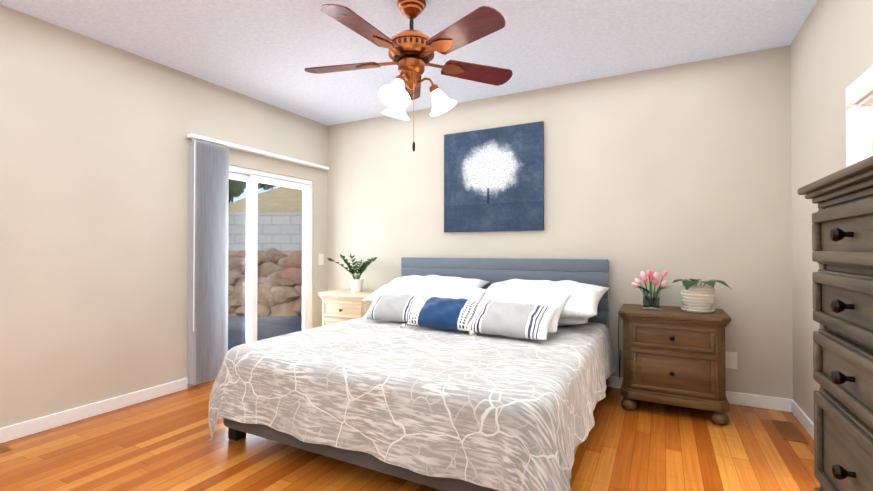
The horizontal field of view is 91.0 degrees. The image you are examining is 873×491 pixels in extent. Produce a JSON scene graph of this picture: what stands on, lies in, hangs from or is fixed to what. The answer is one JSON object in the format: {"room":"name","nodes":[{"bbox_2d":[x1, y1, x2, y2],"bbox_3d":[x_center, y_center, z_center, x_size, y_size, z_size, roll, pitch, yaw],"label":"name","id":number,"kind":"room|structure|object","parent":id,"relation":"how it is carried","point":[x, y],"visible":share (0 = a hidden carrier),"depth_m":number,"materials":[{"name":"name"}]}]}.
{"room":"bedroom","nodes":[
{"label":"bedroom","id":0,"kind":"room"},
{"bbox_2d":[0,5,327,427],"bbox_3d":[-2.506,-0.117,2.388,0.140,2.440,5.350,0,-1,28],"label":"wall","id":1,"kind":"structure","parent":0,"point":[94,139],"depth_m":2.81,"materials":[{"name":"paint"}]},
{"bbox_2d":[0,378,187,443],"bbox_3d":[-2.796,1.052,1.658,0.013,0.085,3.750,0,-1,28],"label":"baseboard","id":2,"kind":"structure","parent":1,"relation":"attached to","point":[27,428],"depth_m":2.73,"materials":[{"name":"white wood"}]},
{"bbox_2d":[190,165,312,386],"bbox_3d":[-1.654,0.220,3.959,0.122,1.800,1.330,0,-1,28],"label":"sliding door","id":3,"kind":"structure","parent":1,"relation":"attached to","point":[252,178],"depth_m":3.96,"materials":[{"name":"white plastic"}]},
{"bbox_2d":[187,134,328,384],"bbox_3d":[-1.539,0.120,3.973,0.090,1.931,1.540,0,-1,28],"label":"vertical blinds","id":4,"kind":"object","parent":1,"relation":"in","point":[207,258],"depth_m":3.40,"materials":[{"name":"grey plastic"}]},
{"bbox_2d":[319,254,323,264],"bbox_3d":[-1.242,0.157,4.627,0.010,0.120,0.075,0,-1,28],"label":"switch plate","id":5,"kind":"object","parent":1,"relation":"attached to","point":[321,259],"visible":1,"depth_m":4.63,"materials":[{"name":"plastic"}]},
{"bbox_2d":[0,0,817,125],"bbox_3d":[-0.064,-1.412,1.117,5.660,0.120,5.630,0,-1,28],"label":"ceiling","id":6,"kind":"structure","parent":0,"point":[268,51],"depth_m":2.78,"materials":[{"name":"paint"}]},
{"bbox_2d":[304,0,512,150],"bbox_3d":[-0.165,-0.917,2.333,1.218,0.841,1.185,0,-1,28],"label":"ceiling fan","id":7,"kind":"object","parent":6,"relation":"hanging from","point":[411,53],"visible":1,"depth_m":2.27,"materials":[{"name":"orange metal"}]},
{"bbox_2d":[0,380,819,490],"bbox_3d":[-0.064,1.138,1.089,5.660,0.100,5.630,0,-1,28],"label":"floor","id":8,"kind":"structure","parent":0,"point":[164,443],"depth_m":2.23,"materials":[{"name":"brown wood"}]},
{"bbox_2d":[0,445,11,452],"bbox_3d":[-2.405,1.097,2.192,0.110,0.005,0.320,0,-1,28],"label":"floor vent","id":9,"kind":"object","parent":8,"relation":"in","point":[3,448],"visible":1,"depth_m":2.31,"materials":[{"name":"wood"}]},
{"bbox_2d":[318,289,375,325],"bbox_3d":[-0.780,0.792,4.178,0.640,0.660,0.508,0,-1,28],"label":"nightstand","id":10,"kind":"object","parent":8,"relation":"on","point":[341,305],"visible":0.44,"depth_m":4.00,"materials":[{"name":"beige wood"}]},
{"bbox_2d":[327,253,377,291],"bbox_3d":[-0.759,0.268,4.175,0.459,0.385,0.509,0,-1,28],"label":"potted plant","id":11,"kind":"object","parent":10,"relation":"on","point":[356,282],"visible":1,"depth_m":4.17,"materials":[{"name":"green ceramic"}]},
{"bbox_2d":[208,257,615,490],"bbox_3d":[0.031,0.608,2.846,1.998,1.000,2.114,0,-1,28],"label":"bed","id":12,"kind":"object","parent":8,"relation":"on","point":[466,374],"visible":1,"depth_m":2.13,"materials":[{"name":"grey fabric"}]},
{"bbox_2d":[362,294,413,321],"bbox_3d":[-0.320,0.484,3.294,0.440,0.161,0.280,0,33,20],"label":"pillow","id":13,"kind":"object","parent":12,"relation":"on","point":[385,307],"depth_m":3.22,"materials":[{"name":"white fabric"}]},
{"bbox_2d":[407,297,480,330],"bbox_3d":[0.058,0.476,2.982,0.500,0.172,0.280,0,35,30],"label":"pillow","id":14,"kind":"object","parent":12,"relation":"on","point":[433,313],"depth_m":2.91,"materials":[{"name":"blue fabric"}]},
{"bbox_2d":[410,285,487,313],"bbox_3d":[0.055,0.437,3.233,0.600,0.190,0.400,0,29,24],"label":"pillow","id":15,"kind":"object","parent":12,"relation":"on","point":[419,292],"depth_m":3.21,"materials":[{"name":"fabric"}]},
{"bbox_2d":[463,301,559,340],"bbox_3d":[0.469,0.475,2.732,0.560,0.162,0.290,0,34,34],"label":"pillow","id":16,"kind":"object","parent":12,"relation":"on","point":[506,320],"depth_m":2.67,"materials":[{"name":"white fabric"}]},
{"bbox_2d":[481,289,570,332],"bbox_3d":[0.549,0.444,2.927,0.640,0.204,0.420,0,27,31],"label":"pillow","id":17,"kind":"object","parent":12,"relation":"on","point":[554,305],"depth_m":2.86,"materials":[{"name":"white fabric"}]},
{"bbox_2d":[618,304,730,424],"bbox_3d":[1.601,0.778,2.925,0.640,0.660,0.508,0,-1,28],"label":"nightstand","id":18,"kind":"object","parent":8,"relation":"on","point":[674,355],"visible":1,"depth_m":2.73,"materials":[{"name":"brown wood"}]},
{"bbox_2d":[618,315,620,378],"bbox_3d":[1.381,0.752,3.237,0.010,0.525,0.135,0,-1,28],"label":"power cord","id":19,"kind":"object","parent":18,"relation":"hanging from","point":[618,349],"visible":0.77,"depth_m":3.20,"materials":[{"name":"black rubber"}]},
{"bbox_2d":[627,270,668,309],"bbox_3d":[1.496,0.310,3.020,0.311,0.275,0.221,0,-1,28],"label":"vase","id":20,"kind":"object","parent":18,"relation":"on","point":[651,298],"visible":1,"depth_m":2.97,"materials":[{"name":"clear glass"}]},
{"bbox_2d":[672,279,730,312],"bbox_3d":[1.758,0.340,2.856,0.338,0.211,0.403,0,-1,28],"label":"potted plant","id":21,"kind":"object","parent":18,"relation":"on","point":[696,297],"visible":1,"depth_m":2.79,"materials":[{"name":"white ceramic"}]},
{"bbox_2d":[771,419,808,443],"bbox_3d":[2.085,1.101,2.541,0.110,0.005,0.320,0,-1,28],"label":"floor vent","id":22,"kind":"object","parent":8,"relation":"in","point":[789,431],"visible":1,"depth_m":2.52,"materials":[{"name":"wood"}]},
{"bbox_2d":[798,156,872,490],"bbox_3d":[0.885,0.462,0.547,0.439,1.240,1.140,0,-1,28],"label":"chest","id":23,"kind":"object","parent":8,"relation":"on","point":[842,249],"visible":1,"depth_m":0.90,"materials":[{"name":"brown wood"}]},
{"bbox_2d":[327,45,792,398],"bbox_3d":[1.215,-0.105,3.532,5.660,2.440,0.140,0,-1,28],"label":"wall","id":24,"kind":"structure","parent":0,"point":[680,171],"depth_m":3.29,"materials":[{"name":"paint"}]},
{"bbox_2d":[444,121,543,231],"bbox_3d":[0.488,-0.575,3.816,0.930,0.914,0.037,0,-1,28],"label":"picture","id":25,"kind":"object","parent":24,"relation":"attached to","point":[493,179],"visible":0.96,"depth_m":3.78,"materials":[{"name":"blue fabric"}]},
{"bbox_2d":[608,376,789,411],"bbox_3d":[0.578,1.075,3.769,4.020,0.085,0.013,0,-1,28],"label":"baseboard","id":26,"kind":"structure","parent":24,"relation":"attached to","point":[752,400],"depth_m":2.93,"materials":[{"name":"white wood"}]},
{"bbox_2d":[725,351,736,368],"bbox_3d":[2.054,0.807,2.996,0.075,0.115,0.009,0,-1,28],"label":"electrical outlet plate","id":27,"kind":"object","parent":24,"relation":"attached to","point":[731,360],"visible":0.88,"depth_m":2.99,"materials":[{"name":"plastic"}]},
{"bbox_2d":[790,0,872,422],"bbox_3d":[1.175,-0.139,0.451,0.140,2.440,5.350,0,-1,28],"label":"wall","id":28,"kind":"structure","parent":0,"point":[831,52],"depth_m":2.44,"materials":[{"name":"paint"}]},
{"bbox_2d":[790,399,813,439],"bbox_3d":[2.104,1.060,2.368,0.013,0.085,0.990,0,-1,28],"label":"baseboard","id":29,"kind":"structure","parent":28,"relation":"attached to","point":[804,420],"depth_m":2.61,"materials":[{"name":"white wood"}]},
{"label":"outside","id":30,"kind":"structure","parent":0,"visible":0},
{"bbox_2d":[228,316,301,350],"bbox_3d":[-4.009,1.214,7.035,6.858,0.060,15.000,0,-1,28],"label":"floor","id":31,"kind":"structure","parent":30,"point":[237,329],"depth_m":6.08,"materials":[{"name":"grey concrete"}]},
{"bbox_2d":[228,213,301,250],"bbox_3d":[-3.918,0.299,9.325,12.000,1.960,0.300,0,-1,1],"label":"wall","id":32,"kind":"structure","parent":30,"point":[295,226],"depth_m":9.18,"materials":[{"name":"grey brick"}]},
{"bbox_3d":[1.839,-0.143,0.102,1.360,2.440,5.350,0,-1,28],"label":"wall","id":33,"kind":"structure","parent":0,"visible":0},
{"bbox_2d":[845,65,872,166],"bbox_3d":[1.700,0.187,1.449,0.171,1.810,1.050,0,-1,28],"label":"window","id":34,"kind":"structure","parent":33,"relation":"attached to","point":[859,114],"depth_m":1.80,"materials":[{"name":"white metal"}]},
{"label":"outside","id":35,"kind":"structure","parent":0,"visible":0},
{"bbox_2d":[228,247,301,316],"bbox_3d":[-3.935,0.684,8.017,10.000,1.275,2.247,0,-1,1],"label":"rocks","id":36,"kind":"object","parent":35,"point":[267,268],"depth_m":7.77},
{"bbox_2d":[229,187,301,212],"bbox_3d":[-6.745,-3.150,22.502,30.000,5.266,26.000,0,-1,1],"label":"hill","id":37,"kind":"structure","parent":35,"point":[279,205],"depth_m":14.40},
{"bbox_2d":[229,179,275,202],"bbox_3d":[-10.144,-2.295,19.741,3.781,2.322,4.077,0,-1,28],"label":"trees","id":38,"kind":"object","parent":37,"relation":"on","point":[237,186],"depth_m":19.40,"materials":[{"name":"green plant"}]}
]}

